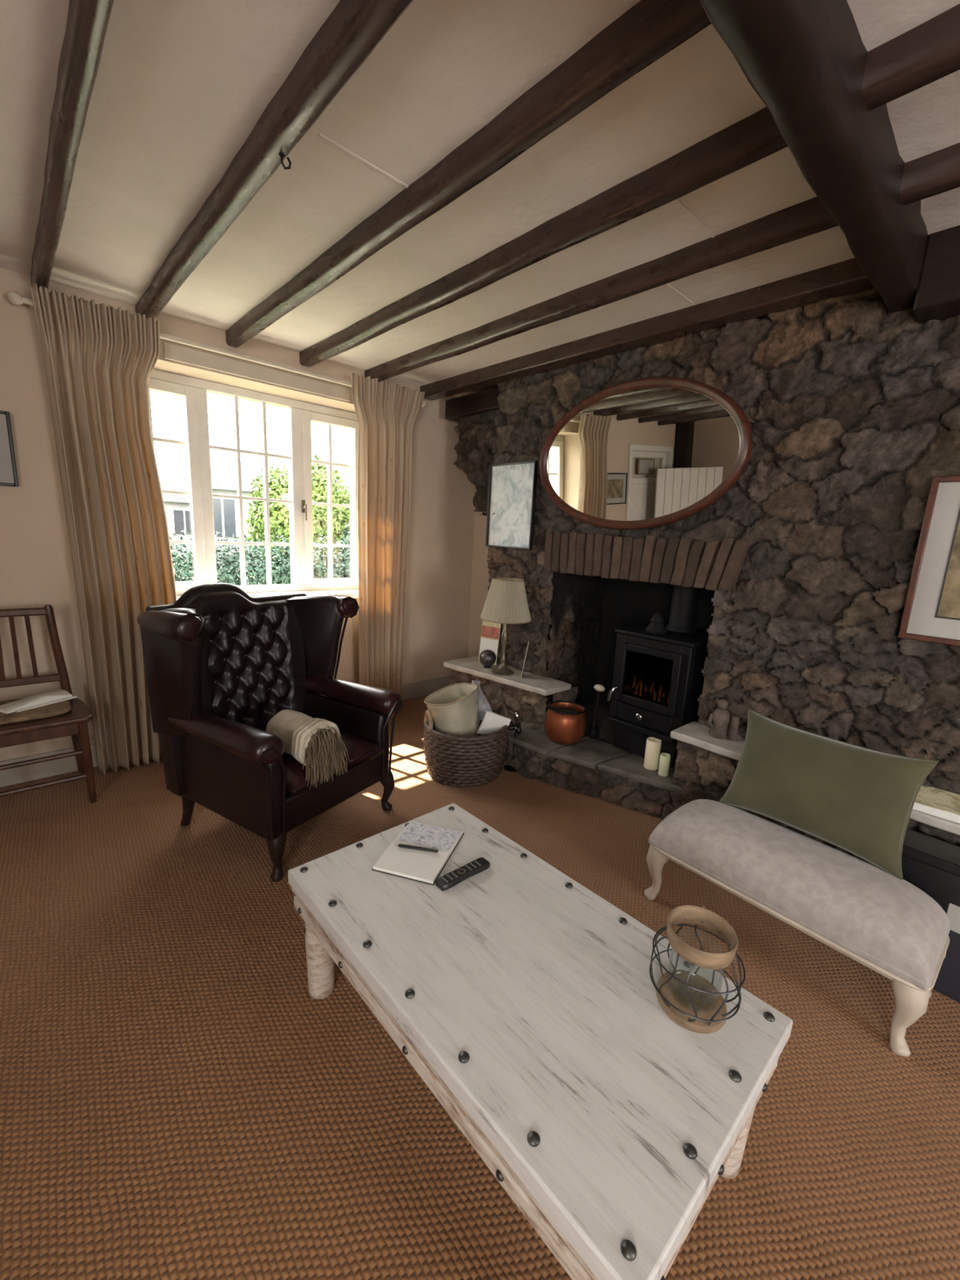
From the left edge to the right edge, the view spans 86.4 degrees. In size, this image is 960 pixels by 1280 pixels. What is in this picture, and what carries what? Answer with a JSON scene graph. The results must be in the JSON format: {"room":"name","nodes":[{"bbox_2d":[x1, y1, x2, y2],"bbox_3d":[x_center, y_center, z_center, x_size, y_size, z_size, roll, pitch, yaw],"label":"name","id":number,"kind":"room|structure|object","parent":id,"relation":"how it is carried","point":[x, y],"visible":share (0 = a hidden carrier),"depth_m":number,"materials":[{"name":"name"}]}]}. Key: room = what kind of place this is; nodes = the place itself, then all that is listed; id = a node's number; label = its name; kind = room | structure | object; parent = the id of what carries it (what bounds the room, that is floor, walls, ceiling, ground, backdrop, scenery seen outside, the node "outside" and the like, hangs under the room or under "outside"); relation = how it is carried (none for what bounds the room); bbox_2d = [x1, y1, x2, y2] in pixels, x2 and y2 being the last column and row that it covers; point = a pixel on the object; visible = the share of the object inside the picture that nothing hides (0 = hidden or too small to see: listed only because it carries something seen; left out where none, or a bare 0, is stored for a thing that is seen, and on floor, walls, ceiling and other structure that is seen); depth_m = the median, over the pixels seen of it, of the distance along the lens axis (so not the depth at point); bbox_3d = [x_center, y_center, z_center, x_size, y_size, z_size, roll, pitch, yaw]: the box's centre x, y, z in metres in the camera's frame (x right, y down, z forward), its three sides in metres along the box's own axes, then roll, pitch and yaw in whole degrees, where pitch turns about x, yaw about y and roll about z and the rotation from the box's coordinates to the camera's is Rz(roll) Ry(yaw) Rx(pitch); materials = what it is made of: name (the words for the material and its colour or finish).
{"room":"traditional dwelling","nodes":[
{"label":"traditional dwelling","id":0,"kind":"room"},
{"bbox_2d":[0,266,475,761],"bbox_3d":[-1.774,-0.546,2.954,5.150,2.310,0.420,-8,16,-42],"label":"wall","id":1,"kind":"structure","parent":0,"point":[37,571],"depth_m":2.59,"materials":[{"name":"paint"}]},
{"bbox_2d":[0,410,18,486],"bbox_3d":[-2.226,-0.824,2.131,0.420,0.316,0.018,-8,16,-42],"label":"framed picture","id":2,"kind":"object","parent":1,"relation":"attached to","point":[8,472],"visible":1,"depth_m":2.26,"materials":[{"name":"black plastic"}]},
{"bbox_2d":[7,290,426,407],"bbox_3d":[-1.195,-1.556,2.884,2.175,0.052,0.094,-8,16,-42],"label":"curtain rod","id":3,"kind":"object","parent":1,"relation":"attached to","point":[15,297],"visible":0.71,"depth_m":2.71,"materials":[{"name":"beige paint"}]},
{"bbox_2d":[30,283,177,775],"bbox_3d":[-1.764,-0.421,2.514,0.463,2.219,0.108,-8,16,-42],"label":"curtain","id":4,"kind":"object","parent":3,"relation":"hanging from","point":[100,361],"visible":0.86,"depth_m":2.45,"materials":[{"name":"fabric"}]},
{"bbox_2d":[351,373,425,696],"bbox_3d":[-0.647,-0.573,3.525,0.554,2.219,0.097,-8,16,-42],"label":"curtain","id":5,"kind":"object","parent":3,"relation":"hanging from","point":[387,414],"visible":0.94,"depth_m":3.47,"materials":[{"name":"fabric"}]},
{"bbox_2d":[148,342,359,599],"bbox_3d":[-1.343,-0.918,3.141,1.610,1.345,0.340,-8,16,-42],"label":"window","id":6,"kind":"structure","parent":1,"relation":"attached to","point":[300,414],"depth_m":3.19,"materials":[{"name":"white paint"}]},
{"bbox_2d":[401,675,451,700],"bbox_3d":[-0.682,0.423,3.923,1.560,0.130,0.018,-8,16,-42],"label":"baseboard","id":7,"kind":"structure","parent":1,"relation":"attached to","point":[422,688],"depth_m":4.12,"materials":[{"name":"paint"}]},
{"bbox_2d":[467,489,490,657],"bbox_3d":[0.231,-0.668,4.032,0.150,2.310,0.700,-8,16,-42],"label":"wall","id":8,"kind":"structure","parent":0,"point":[480,582],"depth_m":4.21,"materials":[{"name":"paint"}]},
{"bbox_2d":[0,743,97,787],"bbox_3d":[-1.878,0.587,2.836,1.690,0.130,0.018,-8,16,-42],"label":"baseboard","id":9,"kind":"structure","parent":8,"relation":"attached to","point":[31,772],"depth_m":2.54,"materials":[{"name":"paint"}]},
{"bbox_2d":[0,695,959,1279],"bbox_3d":[0.198,1.185,1.044,5.150,0.120,6.500,-8,16,-42],"label":"floor","id":10,"kind":"structure","parent":0,"point":[178,1102],"depth_m":1.23,"materials":[{"name":"carpet"}]},
{"bbox_2d":[0,604,97,803],"bbox_3d":[-2.023,0.308,2.266,0.449,0.894,0.473,-8,16,-42],"label":"wooden chair","id":11,"kind":"object","parent":10,"relation":"on","point":[73,723],"visible":0.88,"depth_m":2.28,"materials":[{"name":"brown wood"}]},
{"bbox_2d":[0,697,71,724],"bbox_3d":[-2.020,0.307,2.239,0.352,0.022,0.312,-8,16,-42],"label":"pad","id":12,"kind":"object","parent":11,"relation":"on","point":[60,708],"visible":0.56,"depth_m":2.20,"materials":[{"name":"beige fabric"}]},
{"bbox_2d":[0,688,77,713],"bbox_3d":[-1.999,0.266,2.297,0.137,0.036,0.265,7,12,21],"label":"folded newspaper","id":13,"kind":"object","parent":12,"relation":"on","point":[48,698],"visible":1,"depth_m":2.27,"materials":[{"name":"paper"}]},
{"bbox_2d":[137,582,403,881],"bbox_3d":[-0.853,0.302,2.203,0.748,1.053,0.882,10,13,30],"label":"armchair","id":14,"kind":"object","parent":10,"relation":"on","point":[221,660],"visible":0.95,"depth_m":2.10,"materials":[{"name":"leather"}]},
{"bbox_2d":[266,709,349,788],"bbox_3d":[-0.692,0.409,2.024,0.314,0.238,0.199,11,14,36],"label":"throw","id":15,"kind":"object","parent":14,"relation":"on","point":[317,744],"visible":0.99,"depth_m":1.94,"materials":[{"name":"beige fabric"}]},
{"bbox_2d":[258,725,384,795],"bbox_3d":[-0.793,0.481,2.197,0.575,0.150,0.484,10,13,30],"label":"seat cushion","id":16,"kind":"object","parent":14,"relation":"on","point":[362,743],"depth_m":2.13,"materials":[{"name":"leather"}]},
{"bbox_2d":[422,703,508,787],"bbox_3d":[-0.079,0.551,2.838,0.477,0.378,0.457,-6,14,-36],"label":"wicker basket","id":17,"kind":"object","parent":10,"relation":"on","point":[477,761],"visible":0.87,"depth_m":2.66,"materials":[{"name":"wicker"}]},
{"bbox_2d":[424,683,479,744],"bbox_3d":[-0.159,0.414,2.814,0.249,0.323,0.310,12,15,38],"label":"bucket","id":18,"kind":"object","parent":17,"relation":"in","point":[451,716],"visible":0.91,"depth_m":2.74,"materials":[{"name":"metal"}]},
{"bbox_2d":[458,680,492,724],"bbox_3d":[-0.027,0.342,2.921,0.174,0.233,0.222,-8,16,-42],"label":"plastic bag","id":19,"kind":"object","parent":17,"relation":"in","point":[483,704],"visible":0.41,"depth_m":2.88,"materials":[{"name":"white plastic"}]},
{"bbox_2d":[476,710,511,735],"bbox_3d":[0.077,0.464,2.788,0.180,0.181,0.045,0,12,-11],"label":"magazine","id":20,"kind":"object","parent":17,"relation":"in","point":[491,722],"visible":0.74,"depth_m":2.77,"materials":[{"name":"paper"}]},
{"bbox_2d":[443,655,578,736],"bbox_3d":[0.292,0.405,3.448,0.739,0.450,0.866,-8,16,-42],"label":"stone ledge","id":21,"kind":"object","parent":10,"relation":"on","point":[526,695],"visible":0.34,"depth_m":3.14,"materials":[{"name":"stone"}]},
{"bbox_2d":[479,649,496,667],"bbox_3d":[0.051,0.121,3.356,0.112,0.118,0.112,-8,16,-42],"label":"sphere","id":22,"kind":"object","parent":21,"relation":"on","point":[487,658],"visible":1,"depth_m":3.32,"materials":[{"name":"grey metal"}]},
{"bbox_2d":[478,620,501,665],"bbox_3d":[0.065,0.009,3.457,0.150,0.299,0.038,11,14,34],"label":"greeting card","id":23,"kind":"object","parent":21,"relation":"on","point":[491,632],"visible":0.58,"depth_m":3.45,"materials":[{"name":"paper"}]},
{"bbox_2d":[480,577,531,675],"bbox_3d":[0.158,-0.084,3.195,0.323,0.595,0.323,-8,16,-42],"label":"table lamp","id":24,"kind":"object","parent":21,"relation":"on","point":[506,601],"visible":1,"depth_m":3.06,"materials":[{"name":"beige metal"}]},
{"bbox_2d":[520,639,530,678],"bbox_3d":[0.282,0.115,3.159,0.039,0.234,0.076,5,12,9],"label":"greeting card","id":25,"kind":"object","parent":21,"relation":"on","point":[529,639],"visible":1,"depth_m":3.13,"materials":[{"name":"white paper"}]},
{"bbox_2d":[504,711,521,772],"bbox_3d":[0.190,0.575,2.907,0.090,0.327,0.111,2,12,-2],"label":"stand","id":26,"kind":"object","parent":10,"relation":"on","point":[507,767],"visible":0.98,"depth_m":2.90,"materials":[{"name":"black metal"}]},
{"bbox_2d":[288,803,792,1279],"bbox_3d":[0.043,0.876,1.248,0.590,0.388,1.070,-8,16,-42],"label":"coffee table","id":27,"kind":"object","parent":10,"relation":"on","point":[525,1000],"visible":0.93,"depth_m":0.98,"materials":[{"name":"paint"}]},
{"bbox_2d":[371,820,464,885],"bbox_3d":[-0.174,0.615,1.507,0.184,0.013,0.260,6,12,16],"label":"notebook","id":28,"kind":"object","parent":27,"relation":"on","point":[421,866],"visible":1,"depth_m":1.47,"materials":[{"name":"paper"}]},
{"bbox_2d":[394,844,438,853],"bbox_3d":[-0.187,0.605,1.489,0.133,0.011,0.010,5,12,9],"label":"pen","id":29,"kind":"object","parent":28,"relation":"on","point":[425,849],"visible":1,"depth_m":1.49,"materials":[{"name":"black plastic"}]},
{"bbox_2d":[397,822,461,853],"bbox_3d":[-0.156,0.602,1.568,0.166,0.003,0.114,6,12,16],"label":"print","id":30,"kind":"object","parent":28,"relation":"on","point":[445,840],"depth_m":1.56},
{"bbox_2d":[435,857,489,890],"bbox_3d":[-0.045,0.640,1.405,0.166,0.019,0.040,-7,15,-41],"label":"remote control","id":31,"kind":"object","parent":27,"relation":"on","point":[452,878],"visible":1,"depth_m":1.39,"materials":[{"name":"black plastic"}]},
{"bbox_2d":[648,905,745,1033],"bbox_3d":[0.436,0.659,1.032,0.173,0.178,0.176,9,13,26],"label":"wire lantern","id":32,"kind":"object","parent":27,"relation":"on","point":[691,1001],"visible":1,"depth_m":1.02,"materials":[{"name":"brown wood"}]},
{"bbox_2d":[502,703,684,819],"bbox_3d":[0.787,0.667,2.945,0.975,0.189,1.088,-8,16,-42],"label":"stone hearth","id":33,"kind":"object","parent":10,"relation":"on","point":[592,766],"visible":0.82,"depth_m":2.69,"materials":[{"name":"grey stone"}]},
{"bbox_2d":[544,701,586,744],"bbox_3d":[0.484,0.464,2.900,0.232,0.206,0.232,-8,16,-42],"label":"pot","id":34,"kind":"object","parent":33,"relation":"on","point":[565,722],"visible":1,"depth_m":2.82,"materials":[{"name":"orange metal"}]},
{"bbox_2d":[587,684,605,737],"bbox_3d":[0.678,0.406,2.960,0.066,0.315,0.090,-8,16,-42],"label":"brush","id":35,"kind":"object","parent":33,"relation":"on","point":[593,731],"visible":1,"depth_m":2.96,"materials":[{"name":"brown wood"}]},
{"bbox_2d":[643,737,662,770],"bbox_3d":[0.871,0.571,2.580,0.072,0.156,0.072,-8,16,-42],"label":"pillar candle","id":36,"kind":"object","parent":33,"relation":"on","point":[653,745],"visible":1,"depth_m":2.56,"materials":[{"name":"wax"}]},
{"bbox_2d":[606,585,708,768],"bbox_3d":[1.012,0.150,2.747,0.544,0.937,0.434,-8,16,-42],"label":"wood stove","id":37,"kind":"object","parent":33,"relation":"on","point":[658,680],"visible":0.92,"depth_m":2.62,"materials":[{"name":"metal"}]},
{"bbox_2d":[657,752,671,776],"bbox_3d":[0.906,0.610,2.510,0.048,0.111,0.048,-8,16,-42],"label":"pillar candle","id":38,"kind":"object","parent":33,"relation":"on","point":[664,759],"visible":1,"depth_m":2.49,"materials":[{"name":"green wax"}]},
{"bbox_2d":[644,799,950,1057],"bbox_3d":[0.999,0.841,1.702,0.350,0.390,0.810,-7,15,-40],"label":"footstool","id":39,"kind":"object","parent":10,"relation":"on","point":[877,919],"visible":1,"depth_m":1.51,"materials":[{"name":"fabric"}]},
{"bbox_2d":[718,707,938,879],"bbox_3d":[1.132,0.487,1.724,0.212,0.355,0.554,-7,15,-39],"label":"cushion","id":40,"kind":"object","parent":39,"relation":"on","point":[860,801],"visible":1,"depth_m":1.63,"materials":[{"name":"fabric"}]},
{"bbox_2d":[670,720,959,857],"bbox_3d":[1.547,0.778,1.934,0.321,0.450,1.664,-8,16,-42],"label":"stone ledge","id":41,"kind":"object","parent":10,"relation":"on","point":[706,765],"visible":0.26,"depth_m":2.29,"materials":[{"name":"stone"}]},
{"bbox_2d":[706,698,739,741],"bbox_3d":[1.112,0.357,2.320,0.088,0.176,0.120,-8,16,-42],"label":"figurine","id":42,"kind":"object","parent":41,"relation":"on","point":[721,718],"visible":1,"depth_m":2.31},
{"bbox_2d":[912,786,959,823],"bbox_3d":[1.642,0.577,1.736,0.260,0.030,0.200,13,16,42],"label":"magazine","id":43,"kind":"object","parent":41,"relation":"on","point":[935,802],"visible":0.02,"depth_m":1.74,"materials":[{"name":"paper"}]},
{"bbox_2d":[857,828,959,913],"bbox_3d":[1.561,0.888,1.528,0.156,0.400,0.720,-8,16,-42],"label":"base cabinet","id":44,"kind":"object","parent":10,"relation":"on","point":[931,864],"visible":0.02,"depth_m":1.59,"materials":[{"name":"painted wood"}]},
{"bbox_2d":[933,863,959,1002],"bbox_3d":[1.486,0.884,1.488,0.066,0.417,0.205,-8,16,-42],"label":"folder","id":45,"kind":"object","parent":10,"relation":"on","point":[948,980],"visible":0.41,"depth_m":1.54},
{"bbox_2d":[0,0,959,397],"bbox_3d":[0.316,-1.192,0.556,5.150,0.120,6.500,-8,16,-42],"label":"ceiling","id":46,"kind":"structure","parent":0,"point":[180,86],"depth_m":1.42,"materials":[{"name":"paint"}]},
{"bbox_2d":[30,0,113,289],"bbox_3d":[-1.052,-1.320,1.303,0.054,0.082,2.700,-8,16,-42],"label":"joist","id":47,"kind":"object","parent":46,"relation":"attached to","point":[87,20],"visible":0.94,"depth_m":1.25,"materials":[{"name":"brown wood"}]},
{"bbox_2d":[135,0,413,318],"bbox_3d":[-0.763,-1.346,1.568,0.067,0.111,2.700,-8,16,-42],"label":"joist","id":48,"kind":"object","parent":46,"relation":"attached to","point":[353,28],"visible":0.96,"depth_m":1.24,"materials":[{"name":"brown wood"}]},
{"bbox_2d":[225,0,711,347],"bbox_3d":[-0.461,-1.401,1.840,0.072,0.082,2.700,-8,16,-42],"label":"joist","id":49,"kind":"object","parent":46,"relation":"attached to","point":[650,29],"visible":0.95,"depth_m":1.24,"materials":[{"name":"brown wood"}]},
{"bbox_2d":[317,133,715,305],"bbox_3d":[0.336,-1.349,1.608,1.585,0.013,0.444,-4,13,-30],"label":"trim","id":50,"kind":"structure","parent":46,"relation":"attached to","point":[321,135],"depth_m":1.50,"materials":[{"name":"paint"}]},
{"bbox_2d":[299,106,787,367],"bbox_3d":[-0.155,-1.443,2.117,0.077,0.082,2.700,-8,16,-42],"label":"joist","id":51,"kind":"object","parent":46,"relation":"attached to","point":[757,136],"visible":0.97,"depth_m":1.56,"materials":[{"name":"brown wood"}]},
{"bbox_2d":[364,196,838,382],"bbox_3d":[0.162,-1.487,2.405,0.071,0.082,2.700,-8,16,-42],"label":"joist","id":52,"kind":"object","parent":46,"relation":"attached to","point":[809,217],"visible":0.91,"depth_m":1.91,"materials":[{"name":"brown wood"}]},
{"bbox_2d":[419,257,874,400],"bbox_3d":[0.509,-1.531,2.714,0.110,0.085,2.690,-8,16,-42],"label":"beam","id":53,"kind":"structure","parent":46,"relation":"attached to","point":[844,277],"depth_m":2.26,"materials":[{"name":"brown wood"}]},
{"bbox_2d":[699,0,928,313],"bbox_3d":[-0.004,-1.035,0.409,4.190,0.179,0.115,-8,16,-42],"label":"beam","id":54,"kind":"structure","parent":46,"relation":"attached to","point":[805,60],"depth_m":1.05,"materials":[{"name":"brown wood"}]},
{"bbox_2d":[862,4,959,111],"bbox_3d":[1.876,-0.898,-0.036,0.077,0.086,3.140,-8,16,-42],"label":"joist","id":55,"kind":"object","parent":46,"relation":"attached to","point":[928,52],"visible":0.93,"depth_m":1.01,"materials":[{"name":"brown wood"}]},
{"bbox_2d":[899,142,959,204],"bbox_3d":[2.193,-0.941,0.252,0.071,0.086,3.140,-8,16,-42],"label":"joist","id":56,"kind":"object","parent":46,"relation":"attached to","point":[937,172],"visible":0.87,"depth_m":1.31,"materials":[{"name":"brown wood"}]},
{"bbox_2d":[912,225,959,324],"bbox_3d":[2.522,-0.930,0.634,0.190,0.230,3.040,-8,16,-42],"label":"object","id":57,"kind":"object","parent":46,"relation":"attached to","point":[937,296],"visible":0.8,"depth_m":1.63,"materials":[{"name":"brown wood"}]},
{"bbox_2d":[545,572,553,671],"bbox_3d":[2.080,-0.116,1.786,0.525,2.310,5.190,-8,16,-42],"label":"wall","id":58,"kind":"structure","parent":0,"point":[550,625],"depth_m":3.23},
{"bbox_2d":[544,572,608,713],"bbox_3d":[0.624,-0.002,3.345,0.565,1.100,0.065,-8,16,-42],"label":"wall","id":59,"kind":"structure","parent":0,"point":[576,615],"depth_m":3.34,"materials":[{"name":"stone"}]},
{"bbox_2d":[592,578,715,709],"bbox_3d":[1.179,0.065,3.204,0.050,1.300,1.200,-8,16,-42],"label":"wall","id":60,"kind":"structure","parent":0,"point":[627,603],"depth_m":3.35,"materials":[{"name":"black"}]},
{"bbox_2d":[697,604,715,720],"bbox_3d":[1.288,0.176,2.641,0.565,1.100,0.042,-8,16,-42],"label":"wall","id":61,"kind":"structure","parent":0,"point":[707,650],"depth_m":2.44,"materials":[{"name":"stone"}]},
{"bbox_2d":[486,287,959,794],"bbox_3d":[1.035,-0.297,2.417,0.099,2.310,2.870,-8,16,-42],"label":"wall","id":62,"kind":"structure","parent":0,"point":[851,405],"depth_m":2.05,"materials":[{"name":"stone"}]},
{"bbox_2d":[485,460,537,549],"bbox_3d":[0.190,-0.840,3.208,0.028,0.516,0.400,-7,15,-41],"label":"picture","id":63,"kind":"object","parent":62,"relation":"attached to","point":[512,486],"visible":1,"depth_m":3.20,"materials":[{"name":"white paper"}]},
{"bbox_2d":[539,376,752,529],"bbox_3d":[0.738,-0.910,2.542,0.080,0.704,1.150,-8,16,-42],"label":"oval mirror","id":64,"kind":"object","parent":62,"relation":"attached to","point":[648,452],"visible":1,"depth_m":2.47,"materials":[{"name":"brown wood"}]},
{"bbox_2d":[544,531,751,591],"bbox_3d":[0.794,-0.428,2.653,0.094,0.239,1.133,-8,16,-42],"label":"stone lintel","id":65,"kind":"object","parent":62,"relation":"attached to","point":[689,562],"visible":1,"depth_m":2.54,"materials":[{"name":"brown brick"}]},
{"bbox_2d":[897,475,959,646],"bbox_3d":[1.719,-0.234,1.604,0.024,0.560,0.550,-8,16,-42],"label":"framed picture","id":66,"kind":"object","parent":62,"relation":"attached to","point":[931,610],"visible":1,"depth_m":1.76,"materials":[{"name":"brown wood"}]},
{"bbox_2d":[937,520,959,618],"bbox_3d":[1.725,-0.235,1.610,0.004,0.376,0.366,-8,16,-42],"label":"print","id":67,"kind":"object","parent":66,"relation":"attached to","point":[948,585],"depth_m":1.74},
{"label":"outside","id":68,"kind":"structure","parent":0,"visible":0},
{"bbox_2d":[171,552,338,585],"bbox_3d":[-14.233,-5.045,29.851,80.000,0.100,56.250,-8,16,-42],"label":"ground","id":69,"kind":"structure","parent":68,"point":[193,578],"depth_m":17.02,"materials":[{"name":"green plant"}]},
{"bbox_2d":[159,475,192,552],"bbox_3d":[-18.748,-7.222,29.410,9.000,3.900,8.600,-8,16,-42],"label":"house","id":70,"kind":"structure","parent":69,"relation":"on","point":[177,507],"depth_m":26.60,"materials":[{"name":"white paint"}]},
{"bbox_2d":[168,530,350,585],"bbox_3d":[-2.772,-0.791,7.799,6.243,1.685,0.854,-8,16,-42],"label":"hedge","id":71,"kind":"object","parent":69,"relation":"on","point":[224,575],"visible":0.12,"depth_m":7.20,"materials":[{"name":"teal plant"}]},
{"bbox_2d":[187,437,350,571],"bbox_3d":[-8.360,-5.826,22.623,7.800,4.900,8.600,-4,13,-28],"label":"house","id":72,"kind":"structure","parent":69,"relation":"on","point":[224,481],"depth_m":17.96,"materials":[{"name":"white paint"}]},
{"bbox_2d":[244,454,347,580],"bbox_3d":[-3.376,-1.911,9.478,1.775,3.004,1.760,3,12,2],"label":"tree","id":73,"kind":"object","parent":69,"relation":"on","point":[277,488],"visible":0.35,"depth_m":8.94,"materials":[{"name":"green plant"}]},
{"bbox_2d":[333,484,350,566],"bbox_3d":[-2.304,-2.114,11.281,1.496,2.782,2.410,12,15,38],"label":"tree","id":74,"kind":"object","parent":69,"relation":"on","point":[347,511],"visible":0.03,"depth_m":10.40,"materials":[{"name":"green plant"}]},
{"bbox_2d":[338,514,350,577],"bbox_3d":[-2.038,-1.293,9.293,1.206,2.123,0.565,-8,16,-42],"label":"shrub","id":75,"kind":"object","parent":69,"relation":"on","point":[345,531],"visible":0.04,"depth_m":8.88,"materials":[{"name":"teal plant"}]},
{"bbox_3d":[0.241,-0.584,3.626,0.435,2.310,0.045,-8,16,-42],"label":"wall","id":76,"kind":"structure","parent":0,"visible":0},
{"bbox_2d":[444,386,501,515],"bbox_3d":[0.115,-1.290,3.640,0.420,0.797,0.680,-8,16,-42],"label":"stone corbel","id":77,"kind":"object","parent":76,"relation":"attached to","point":[476,429],"visible":0.69,"depth_m":3.54,"materials":[{"name":"brown stone"}]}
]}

